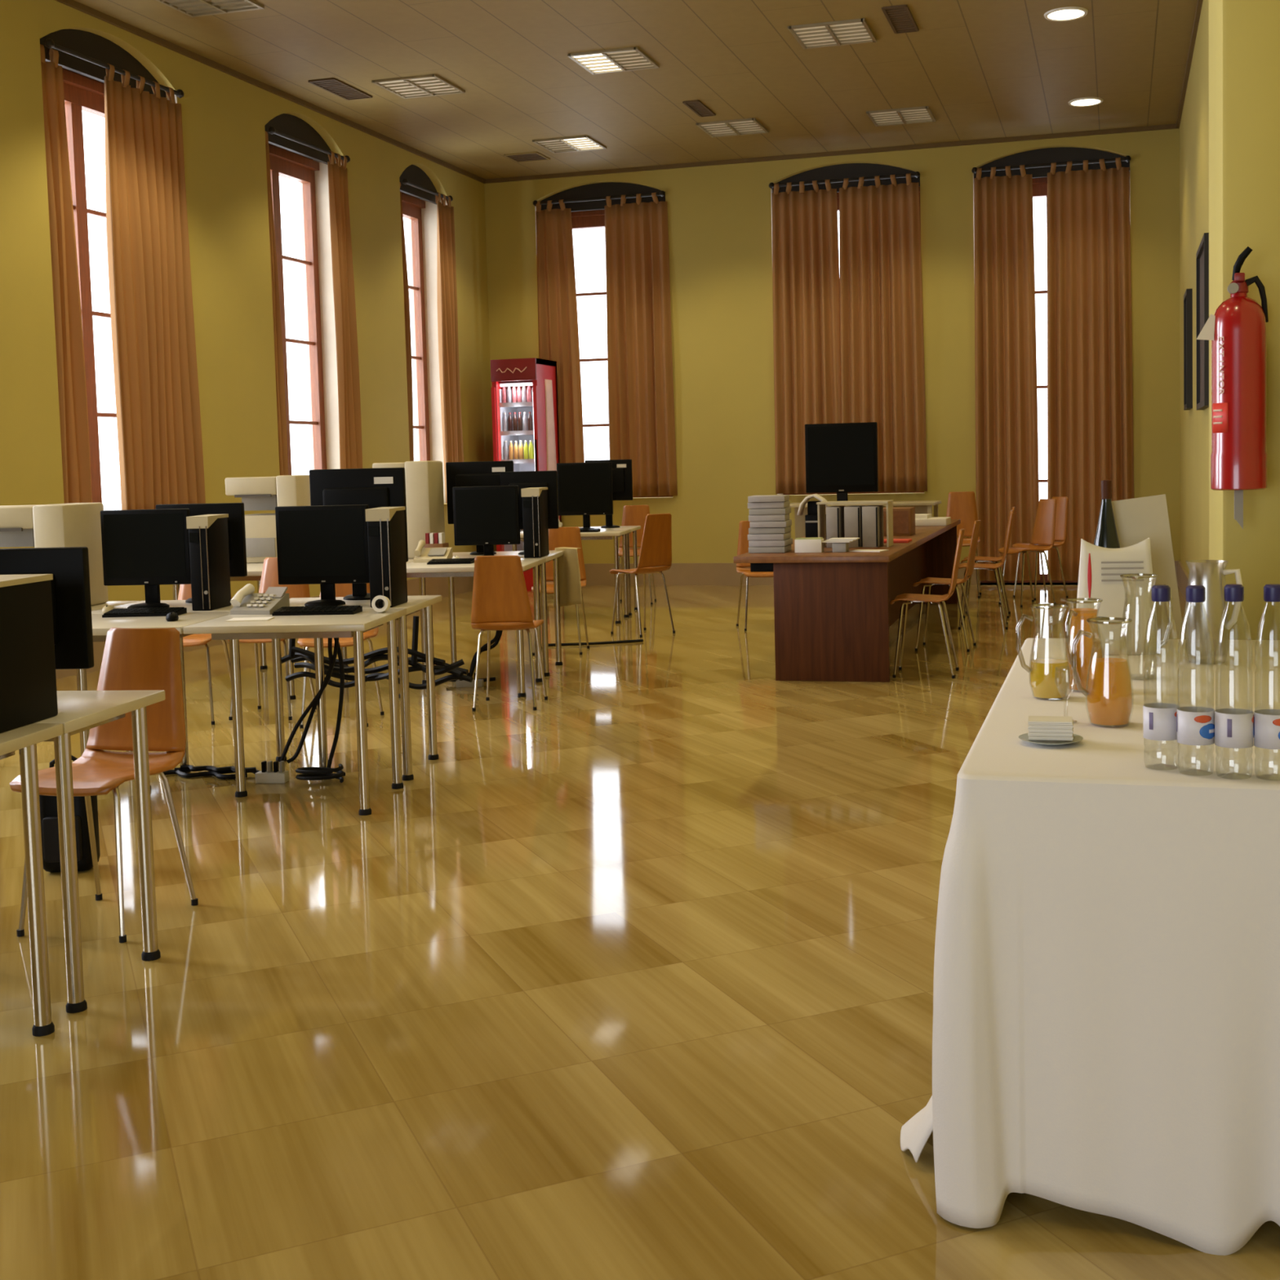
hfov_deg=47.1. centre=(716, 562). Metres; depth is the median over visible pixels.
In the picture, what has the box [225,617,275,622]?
loose paper
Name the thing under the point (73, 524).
printer
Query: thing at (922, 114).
recessed light
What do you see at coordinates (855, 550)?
paper sheet
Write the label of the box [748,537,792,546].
bundle
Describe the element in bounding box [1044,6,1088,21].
recessed light
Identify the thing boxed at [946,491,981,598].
chair
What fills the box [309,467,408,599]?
monitor
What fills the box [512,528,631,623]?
desk
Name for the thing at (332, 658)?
cable bundle
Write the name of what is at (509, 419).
drink bottle
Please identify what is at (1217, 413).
print
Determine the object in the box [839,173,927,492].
curtain
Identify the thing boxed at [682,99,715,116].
ceiling vent
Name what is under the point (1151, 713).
print
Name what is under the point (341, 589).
chair
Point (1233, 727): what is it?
water bottle
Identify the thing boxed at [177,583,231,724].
chair
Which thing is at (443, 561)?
keyboard
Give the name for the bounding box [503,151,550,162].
ceiling vent
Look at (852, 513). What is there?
box file
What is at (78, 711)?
desk
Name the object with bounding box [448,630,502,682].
cable bundle
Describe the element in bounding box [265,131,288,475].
curtain
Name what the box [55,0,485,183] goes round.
trim
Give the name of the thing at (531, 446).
drink bottle
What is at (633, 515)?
chair
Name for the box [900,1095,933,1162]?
tablecloth
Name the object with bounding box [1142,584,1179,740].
water bottle
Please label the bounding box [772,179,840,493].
curtain
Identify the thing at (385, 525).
computer tower
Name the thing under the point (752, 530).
bundle
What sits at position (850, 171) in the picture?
window
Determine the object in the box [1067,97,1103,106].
recessed light
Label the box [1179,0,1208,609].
wall
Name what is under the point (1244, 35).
wall
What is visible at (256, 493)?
printer
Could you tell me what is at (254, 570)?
desk
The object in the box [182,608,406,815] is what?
desk
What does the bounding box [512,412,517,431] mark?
drink bottle
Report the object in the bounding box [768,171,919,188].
curtain rod
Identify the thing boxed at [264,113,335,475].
window
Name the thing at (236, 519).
monitor
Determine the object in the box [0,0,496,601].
wall
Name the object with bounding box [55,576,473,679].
baseboard
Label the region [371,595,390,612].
tape roll
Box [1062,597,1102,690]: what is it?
glass pitcher
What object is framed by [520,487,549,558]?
computer tower
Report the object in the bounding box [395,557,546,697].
desk
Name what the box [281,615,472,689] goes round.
cable bundle
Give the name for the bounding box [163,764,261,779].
cable bundle
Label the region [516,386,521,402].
drink bottle
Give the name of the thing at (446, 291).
curtain
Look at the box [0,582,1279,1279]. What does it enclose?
floor
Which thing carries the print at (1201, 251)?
attached to the framed picture at (1202, 253)
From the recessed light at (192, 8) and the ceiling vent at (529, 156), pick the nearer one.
the recessed light at (192, 8)
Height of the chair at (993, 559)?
0.890 m
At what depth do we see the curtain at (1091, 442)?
14.49 m
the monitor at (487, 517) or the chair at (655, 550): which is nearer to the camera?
the monitor at (487, 517)
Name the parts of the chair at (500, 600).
leg, leg, backrest, seat, leg, leg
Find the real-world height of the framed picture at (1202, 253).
1.100 m
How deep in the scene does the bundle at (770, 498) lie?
8.95 m
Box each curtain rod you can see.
[44,38,184,98]
[267,126,350,162]
[402,177,453,201]
[533,191,665,205]
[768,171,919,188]
[971,155,1130,173]
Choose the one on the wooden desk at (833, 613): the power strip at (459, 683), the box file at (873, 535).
the box file at (873, 535)
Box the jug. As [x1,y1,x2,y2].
[1184,560,1243,664]
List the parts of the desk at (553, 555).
leg, leg, leg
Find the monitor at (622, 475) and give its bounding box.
[584,459,632,528]
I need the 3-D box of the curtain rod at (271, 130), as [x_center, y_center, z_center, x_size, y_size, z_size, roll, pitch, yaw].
[-3.474,-3.572,12.568,0.060,0.066,1.270,0,4,15]
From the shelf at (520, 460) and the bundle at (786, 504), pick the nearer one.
the bundle at (786, 504)
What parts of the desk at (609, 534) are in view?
leg, under frame, leg, leg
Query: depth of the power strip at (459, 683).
8.77 m
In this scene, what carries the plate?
on the tablecloth at (1106, 1028)
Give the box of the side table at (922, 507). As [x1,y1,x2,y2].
[789,500,941,538]
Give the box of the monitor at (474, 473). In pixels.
[445,460,513,555]
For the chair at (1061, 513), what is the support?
on the floor
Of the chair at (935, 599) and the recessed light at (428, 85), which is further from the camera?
the recessed light at (428, 85)
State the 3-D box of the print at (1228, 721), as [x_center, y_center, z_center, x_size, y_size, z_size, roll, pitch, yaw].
[0.836,0.271,2.390,0.007,0.030,0.001,1,5,32]
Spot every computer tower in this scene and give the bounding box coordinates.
[0,573,57,733]
[186,514,231,610]
[364,506,407,608]
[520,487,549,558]
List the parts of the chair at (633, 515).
leg, seat, backrest, leg, leg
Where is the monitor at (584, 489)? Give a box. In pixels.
[556,462,613,528]
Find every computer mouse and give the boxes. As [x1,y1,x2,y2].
[102,604,114,613]
[165,612,178,621]
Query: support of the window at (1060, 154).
in the wall at (720, 216)
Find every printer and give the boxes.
[0,502,108,605]
[225,475,310,563]
[372,461,445,558]
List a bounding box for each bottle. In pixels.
[502,386,506,402]
[502,413,507,431]
[503,440,508,459]
[506,386,511,402]
[507,412,512,431]
[508,440,513,459]
[511,383,516,402]
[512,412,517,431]
[513,440,518,459]
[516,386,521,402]
[517,412,522,431]
[518,440,524,458]
[521,386,526,402]
[522,412,527,430]
[523,440,528,458]
[526,385,532,401]
[527,411,533,430]
[528,440,533,458]
[1093,480,1119,548]
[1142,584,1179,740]
[1176,585,1214,745]
[1214,583,1253,748]
[1253,583,1279,749]
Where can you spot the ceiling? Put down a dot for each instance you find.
(984, 69)
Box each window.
[40,28,166,502]
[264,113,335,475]
[399,164,438,461]
[540,182,672,497]
[773,163,924,494]
[973,146,1129,582]
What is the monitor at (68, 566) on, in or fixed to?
on the desk at (78, 711)
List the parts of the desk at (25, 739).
under frame, leg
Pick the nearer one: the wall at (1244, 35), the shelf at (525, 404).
the wall at (1244, 35)
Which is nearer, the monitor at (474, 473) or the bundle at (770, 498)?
the bundle at (770, 498)
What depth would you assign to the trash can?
4.81 m
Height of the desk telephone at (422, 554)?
0.130 m
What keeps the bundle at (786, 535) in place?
on the bundle at (788, 541)
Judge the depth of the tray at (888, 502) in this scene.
9.37 m
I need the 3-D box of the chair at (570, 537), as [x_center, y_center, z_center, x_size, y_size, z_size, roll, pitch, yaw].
[-1.104,0.197,10.346,0.352,0.873,0.434,-1,4,3]
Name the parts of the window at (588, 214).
lunette panel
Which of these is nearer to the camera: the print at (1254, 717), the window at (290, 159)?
the print at (1254, 717)
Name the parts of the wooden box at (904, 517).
panel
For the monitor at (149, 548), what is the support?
on the desk at (276, 643)
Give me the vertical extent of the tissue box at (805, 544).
0.087 m
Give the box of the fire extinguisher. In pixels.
[1196,246,1268,528]
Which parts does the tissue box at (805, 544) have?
lid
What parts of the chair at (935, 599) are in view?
leg, leg, seat, leg, leg, backrest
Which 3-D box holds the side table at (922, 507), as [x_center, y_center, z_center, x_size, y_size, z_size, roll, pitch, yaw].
[1.444,-0.147,14.510,1.500,0.885,0.600,0,4,15]
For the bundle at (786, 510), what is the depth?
8.97 m
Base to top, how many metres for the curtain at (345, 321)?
3.162 m
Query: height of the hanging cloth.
0.401 m
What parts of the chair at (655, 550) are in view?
leg, leg, seat, leg, backrest, leg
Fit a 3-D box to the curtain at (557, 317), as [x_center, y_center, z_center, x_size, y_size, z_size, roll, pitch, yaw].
[-1.712,-2.312,15.967,0.487,3.216,0.099,0,4,15]
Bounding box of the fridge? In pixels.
[490,357,561,591]
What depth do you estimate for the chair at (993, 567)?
11.11 m
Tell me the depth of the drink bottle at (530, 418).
15.53 m
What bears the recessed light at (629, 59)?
in the ceiling
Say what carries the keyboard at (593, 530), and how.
on the desk at (609, 534)
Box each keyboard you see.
[102,606,186,617]
[271,604,362,615]
[426,558,474,564]
[579,528,600,532]
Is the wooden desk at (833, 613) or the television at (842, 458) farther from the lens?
the television at (842, 458)
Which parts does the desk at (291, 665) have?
leg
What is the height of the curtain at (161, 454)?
3.172 m
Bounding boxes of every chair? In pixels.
[9,627,198,942]
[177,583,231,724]
[227,557,316,719]
[297,582,384,728]
[471,555,547,711]
[531,526,589,655]
[609,513,675,637]
[618,504,656,604]
[736,520,773,631]
[889,528,964,678]
[912,520,980,652]
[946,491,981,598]
[958,510,1013,629]
[960,506,1015,617]
[997,498,1056,607]
[1012,496,1068,599]
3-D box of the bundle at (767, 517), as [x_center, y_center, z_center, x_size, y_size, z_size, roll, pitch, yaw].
[0.328,-0.278,9.092,0.225,0.039,0.260,-1,4,9]
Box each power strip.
[254,760,288,783]
[455,672,484,687]
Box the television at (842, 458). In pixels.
[804,422,878,501]
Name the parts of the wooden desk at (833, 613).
drawer, panel, modesty panel, panel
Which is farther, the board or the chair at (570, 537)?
the chair at (570, 537)
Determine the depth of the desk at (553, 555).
9.62 m
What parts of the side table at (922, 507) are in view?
leg, leg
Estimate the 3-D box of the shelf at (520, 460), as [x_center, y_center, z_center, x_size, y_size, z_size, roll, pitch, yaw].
[-2.033,-1.085,15.764,0.410,0.045,0.471,0,4,15]
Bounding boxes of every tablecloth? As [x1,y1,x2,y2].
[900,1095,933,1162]
[932,638,1279,1255]
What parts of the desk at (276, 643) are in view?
leg, leg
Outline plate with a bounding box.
[1018,733,1083,746]
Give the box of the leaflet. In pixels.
[1075,537,1159,654]
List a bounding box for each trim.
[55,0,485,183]
[483,124,1177,183]
[1176,0,1203,128]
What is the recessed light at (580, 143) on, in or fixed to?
in the ceiling
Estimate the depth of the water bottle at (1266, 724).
2.38 m
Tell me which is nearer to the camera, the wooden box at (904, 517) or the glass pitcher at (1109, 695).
the glass pitcher at (1109, 695)
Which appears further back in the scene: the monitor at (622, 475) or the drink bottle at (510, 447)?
the drink bottle at (510, 447)
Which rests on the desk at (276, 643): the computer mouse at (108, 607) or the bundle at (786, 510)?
the computer mouse at (108, 607)
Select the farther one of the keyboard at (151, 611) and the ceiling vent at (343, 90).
the ceiling vent at (343, 90)
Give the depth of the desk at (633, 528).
13.08 m
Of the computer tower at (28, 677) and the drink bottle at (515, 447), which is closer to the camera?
the computer tower at (28, 677)
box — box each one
[424,532,448,547]
[794,537,823,552]
[822,537,859,551]
[883,506,915,536]
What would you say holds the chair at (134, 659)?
on the floor
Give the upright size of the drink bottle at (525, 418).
0.214 m
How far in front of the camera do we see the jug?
3.72 m
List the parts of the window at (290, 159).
lunette panel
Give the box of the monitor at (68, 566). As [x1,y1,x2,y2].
[0,546,93,669]
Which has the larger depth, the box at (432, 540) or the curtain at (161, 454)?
the curtain at (161, 454)
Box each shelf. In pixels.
[498,401,533,408]
[499,430,533,435]
[500,458,534,463]
[816,500,893,546]
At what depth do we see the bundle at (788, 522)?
8.96 m
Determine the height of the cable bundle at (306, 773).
0.073 m
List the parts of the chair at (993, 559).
leg, leg, seat, leg, leg, backrest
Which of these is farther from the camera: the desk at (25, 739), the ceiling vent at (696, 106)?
the ceiling vent at (696, 106)
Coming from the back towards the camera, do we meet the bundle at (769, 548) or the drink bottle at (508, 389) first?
the drink bottle at (508, 389)
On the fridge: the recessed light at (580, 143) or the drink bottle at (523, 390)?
the drink bottle at (523, 390)
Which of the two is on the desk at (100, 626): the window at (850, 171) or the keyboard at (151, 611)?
the keyboard at (151, 611)
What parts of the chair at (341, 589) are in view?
leg, seat, backrest, leg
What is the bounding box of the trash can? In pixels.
[39,755,100,872]
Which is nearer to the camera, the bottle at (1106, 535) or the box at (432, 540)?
the bottle at (1106, 535)
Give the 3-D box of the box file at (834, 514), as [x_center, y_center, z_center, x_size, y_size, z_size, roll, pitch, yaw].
[0.774,-0.231,9.488,0.085,0.260,0.244,0,4,15]
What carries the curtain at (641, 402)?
hanging from the curtain rod at (661, 193)
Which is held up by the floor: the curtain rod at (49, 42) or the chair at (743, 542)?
the chair at (743, 542)
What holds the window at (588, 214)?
in the wall at (720, 216)
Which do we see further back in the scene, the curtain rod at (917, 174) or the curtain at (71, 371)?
the curtain rod at (917, 174)
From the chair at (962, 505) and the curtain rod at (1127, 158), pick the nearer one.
the chair at (962, 505)
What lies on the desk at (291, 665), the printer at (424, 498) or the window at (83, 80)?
the printer at (424, 498)
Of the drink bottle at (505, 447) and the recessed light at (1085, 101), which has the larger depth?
the drink bottle at (505, 447)
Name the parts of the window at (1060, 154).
lunette panel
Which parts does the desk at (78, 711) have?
leg, under frame, leg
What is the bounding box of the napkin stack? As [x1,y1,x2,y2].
[1027,715,1073,740]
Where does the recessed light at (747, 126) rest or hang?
in the ceiling
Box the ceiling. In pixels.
[74,0,1197,179]
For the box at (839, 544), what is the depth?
8.91 m
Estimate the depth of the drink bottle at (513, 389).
15.55 m
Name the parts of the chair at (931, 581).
leg, leg, seat, leg, leg, backrest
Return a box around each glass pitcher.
[1015,602,1068,697]
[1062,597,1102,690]
[1071,621,1132,725]
[1120,573,1173,639]
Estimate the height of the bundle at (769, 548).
0.039 m
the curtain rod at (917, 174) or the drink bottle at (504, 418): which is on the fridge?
the drink bottle at (504, 418)
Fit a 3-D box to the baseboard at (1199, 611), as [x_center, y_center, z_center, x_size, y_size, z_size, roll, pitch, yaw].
[3.268,0.452,9.748,0.024,0.240,9.815,0,4,15]
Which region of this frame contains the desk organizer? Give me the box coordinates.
[804,500,826,543]
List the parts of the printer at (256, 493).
scanner lid, paper drawer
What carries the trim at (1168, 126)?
attached to the wall at (720, 216)
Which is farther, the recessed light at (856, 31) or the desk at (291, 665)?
the recessed light at (856, 31)
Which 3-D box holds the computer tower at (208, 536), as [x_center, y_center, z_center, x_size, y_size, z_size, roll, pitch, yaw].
[-2.153,-0.002,6.232,0.091,0.397,0.226,-1,4,3]
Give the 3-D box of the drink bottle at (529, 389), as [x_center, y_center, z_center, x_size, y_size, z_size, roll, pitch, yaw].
[-1.982,-1.786,15.527,0.050,0.214,0.050,0,4,15]
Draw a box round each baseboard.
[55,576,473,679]
[584,560,1177,585]
[1177,560,1208,639]
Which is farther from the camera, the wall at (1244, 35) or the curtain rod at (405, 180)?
the curtain rod at (405, 180)
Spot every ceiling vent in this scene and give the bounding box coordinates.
[308,77,372,100]
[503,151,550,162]
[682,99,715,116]
[881,4,919,33]
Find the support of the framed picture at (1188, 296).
attached to the wall at (1194, 122)
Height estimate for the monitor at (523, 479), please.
0.530 m
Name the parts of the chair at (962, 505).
backrest, seat, leg, leg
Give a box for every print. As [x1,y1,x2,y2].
[1149,711,1153,729]
[1199,248,1204,401]
[1213,408,1222,424]
[1226,719,1231,737]
[1253,716,1254,735]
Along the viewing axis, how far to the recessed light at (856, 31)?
10.86 m
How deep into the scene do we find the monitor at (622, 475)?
12.93 m
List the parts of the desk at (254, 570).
leg, under frame, leg, leg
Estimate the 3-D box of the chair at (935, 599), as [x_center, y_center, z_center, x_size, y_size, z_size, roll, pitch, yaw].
[1.278,0.241,8.847,0.434,0.873,0.352,0,4,13]
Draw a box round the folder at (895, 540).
[884,538,911,542]
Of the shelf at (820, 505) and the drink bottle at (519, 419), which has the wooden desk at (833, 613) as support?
the shelf at (820, 505)
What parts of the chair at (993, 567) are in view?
leg, leg, seat, leg, leg, backrest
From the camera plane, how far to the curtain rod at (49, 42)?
9.95 m
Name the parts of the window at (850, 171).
lunette panel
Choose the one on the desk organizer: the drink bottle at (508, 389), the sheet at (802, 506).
the sheet at (802, 506)
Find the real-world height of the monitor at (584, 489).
0.580 m
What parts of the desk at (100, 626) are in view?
leg, under frame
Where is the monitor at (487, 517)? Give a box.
[452,485,520,558]
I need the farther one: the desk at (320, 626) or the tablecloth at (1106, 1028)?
the desk at (320, 626)
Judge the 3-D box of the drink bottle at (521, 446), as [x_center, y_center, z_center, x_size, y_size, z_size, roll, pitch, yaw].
[-2.078,-1.187,15.598,0.050,0.214,0.050,0,4,15]
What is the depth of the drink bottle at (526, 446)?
15.57 m
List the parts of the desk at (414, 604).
leg, leg, under frame, leg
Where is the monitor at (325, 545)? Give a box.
[275,504,369,606]
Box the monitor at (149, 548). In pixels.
[100,508,191,608]
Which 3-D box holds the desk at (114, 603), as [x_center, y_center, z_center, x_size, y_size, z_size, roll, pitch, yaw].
[-3.034,0.587,6.228,0.744,0.735,1.079,-1,4,3]
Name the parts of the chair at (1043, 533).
leg, leg, seat, leg, backrest, leg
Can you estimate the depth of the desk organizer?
9.75 m
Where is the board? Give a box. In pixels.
[1111,493,1184,640]
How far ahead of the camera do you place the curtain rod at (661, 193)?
15.71 m
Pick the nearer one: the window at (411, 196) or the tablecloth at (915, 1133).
the tablecloth at (915, 1133)
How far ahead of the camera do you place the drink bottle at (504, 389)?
15.59 m
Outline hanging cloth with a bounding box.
[553,546,582,608]
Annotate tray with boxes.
[816,500,893,504]
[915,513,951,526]
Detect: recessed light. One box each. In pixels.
[155,0,264,17]
[371,74,465,98]
[532,135,606,153]
[567,46,659,74]
[695,118,768,137]
[787,17,876,48]
[866,106,935,126]
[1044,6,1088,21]
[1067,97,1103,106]
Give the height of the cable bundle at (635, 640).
0.020 m
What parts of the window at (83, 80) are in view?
lunette panel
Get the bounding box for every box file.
[826,506,845,547]
[844,505,865,547]
[862,505,884,547]
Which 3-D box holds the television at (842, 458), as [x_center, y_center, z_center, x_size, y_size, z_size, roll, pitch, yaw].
[1.233,-0.976,14.456,0.715,0.785,0.200,0,4,15]
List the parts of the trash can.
handle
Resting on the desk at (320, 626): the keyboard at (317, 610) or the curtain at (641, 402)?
the keyboard at (317, 610)
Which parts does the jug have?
handle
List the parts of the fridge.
door frame, handle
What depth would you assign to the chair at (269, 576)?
8.08 m
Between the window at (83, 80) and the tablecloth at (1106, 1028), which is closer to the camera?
the tablecloth at (1106, 1028)
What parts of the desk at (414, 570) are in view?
leg, leg, under frame, leg, leg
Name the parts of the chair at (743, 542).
leg, backrest, leg, seat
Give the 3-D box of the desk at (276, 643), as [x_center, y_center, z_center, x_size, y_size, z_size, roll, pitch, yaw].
[-2.296,0.556,6.429,0.694,0.735,0.589,-1,4,3]
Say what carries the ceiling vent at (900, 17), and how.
in the ceiling
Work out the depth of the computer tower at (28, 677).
3.45 m
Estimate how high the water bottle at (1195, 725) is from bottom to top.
0.314 m
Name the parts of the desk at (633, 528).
leg, leg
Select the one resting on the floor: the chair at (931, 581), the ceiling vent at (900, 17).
the chair at (931, 581)
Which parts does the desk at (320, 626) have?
leg, under frame, leg, leg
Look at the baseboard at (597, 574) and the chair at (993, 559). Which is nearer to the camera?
the chair at (993, 559)
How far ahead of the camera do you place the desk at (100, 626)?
5.78 m
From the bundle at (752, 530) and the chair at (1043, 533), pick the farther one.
the chair at (1043, 533)
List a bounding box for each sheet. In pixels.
[796,493,831,515]
[848,549,888,551]
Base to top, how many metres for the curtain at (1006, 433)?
4.136 m
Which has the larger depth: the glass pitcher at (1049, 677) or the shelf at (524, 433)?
the shelf at (524, 433)
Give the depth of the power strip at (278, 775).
6.18 m
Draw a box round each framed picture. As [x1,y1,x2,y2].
[1183,288,1192,410]
[1195,232,1208,409]
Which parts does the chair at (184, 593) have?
seat, backrest, leg, leg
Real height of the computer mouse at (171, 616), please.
0.034 m
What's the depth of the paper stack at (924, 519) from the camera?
12.12 m
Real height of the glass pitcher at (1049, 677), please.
0.206 m
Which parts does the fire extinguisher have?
carry handle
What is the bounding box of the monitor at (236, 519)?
[155,502,247,603]
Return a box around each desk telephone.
[230,583,289,614]
[413,539,453,562]
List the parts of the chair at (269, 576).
leg, seat, leg, backrest, leg, leg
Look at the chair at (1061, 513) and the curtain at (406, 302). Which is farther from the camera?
the curtain at (406, 302)
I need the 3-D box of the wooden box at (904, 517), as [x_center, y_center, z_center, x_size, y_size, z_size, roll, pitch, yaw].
[1.333,-0.300,10.785,0.225,0.200,0.254,0,4,15]
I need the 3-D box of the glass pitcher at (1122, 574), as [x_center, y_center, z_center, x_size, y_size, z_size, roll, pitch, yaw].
[1.016,0.153,3.499,0.109,0.247,0.096,-3,4,-18]
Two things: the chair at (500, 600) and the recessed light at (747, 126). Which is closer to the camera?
the chair at (500, 600)
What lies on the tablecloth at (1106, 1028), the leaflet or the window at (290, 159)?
the leaflet
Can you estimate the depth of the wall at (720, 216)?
15.39 m
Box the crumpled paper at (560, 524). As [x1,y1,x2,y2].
[558,519,562,527]
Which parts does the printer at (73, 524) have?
scanner lid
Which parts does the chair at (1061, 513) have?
leg, leg, seat, leg, leg, backrest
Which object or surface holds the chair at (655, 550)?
on the floor
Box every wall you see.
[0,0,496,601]
[484,128,1180,585]
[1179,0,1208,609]
[1208,0,1279,639]
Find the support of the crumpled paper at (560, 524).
on the desk at (609, 534)
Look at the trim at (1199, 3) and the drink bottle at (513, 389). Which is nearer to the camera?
the trim at (1199, 3)
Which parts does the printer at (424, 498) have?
scanner lid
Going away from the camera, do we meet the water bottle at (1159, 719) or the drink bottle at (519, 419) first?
the water bottle at (1159, 719)
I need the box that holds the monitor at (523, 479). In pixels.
[500,470,559,555]
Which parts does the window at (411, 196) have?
lunette panel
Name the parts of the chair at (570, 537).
leg, seat, backrest, leg, leg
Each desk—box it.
[0,723,62,1036]
[33,689,165,1013]
[75,611,230,790]
[91,600,139,751]
[91,600,286,773]
[172,563,348,669]
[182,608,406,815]
[285,558,413,699]
[289,595,441,780]
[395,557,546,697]
[448,550,563,676]
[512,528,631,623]
[577,525,640,615]
[733,519,960,682]
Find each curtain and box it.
[40,44,92,503]
[104,63,205,510]
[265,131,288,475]
[327,150,362,468]
[400,182,413,461]
[435,191,463,503]
[535,199,584,462]
[604,192,677,496]
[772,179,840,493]
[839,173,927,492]
[973,164,1039,581]
[1047,157,1133,580]
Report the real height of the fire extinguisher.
0.806 m
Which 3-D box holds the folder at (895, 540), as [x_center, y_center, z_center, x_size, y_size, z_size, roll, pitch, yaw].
[1.152,-0.143,9.861,0.300,0.018,0.200,0,4,15]
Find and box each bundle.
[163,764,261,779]
[280,637,345,776]
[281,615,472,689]
[295,763,344,782]
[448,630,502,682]
[547,639,643,646]
[747,494,789,502]
[747,501,790,508]
[747,532,791,540]
[748,513,789,521]
[748,525,791,533]
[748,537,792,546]
[748,544,791,553]
[749,506,791,515]
[750,519,791,527]
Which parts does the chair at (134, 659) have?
leg, leg, seat, leg, backrest, leg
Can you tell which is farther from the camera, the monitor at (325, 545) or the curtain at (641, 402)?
the curtain at (641, 402)
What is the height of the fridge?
2.450 m
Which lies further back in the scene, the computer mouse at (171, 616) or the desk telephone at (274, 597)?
the desk telephone at (274, 597)
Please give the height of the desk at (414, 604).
0.735 m

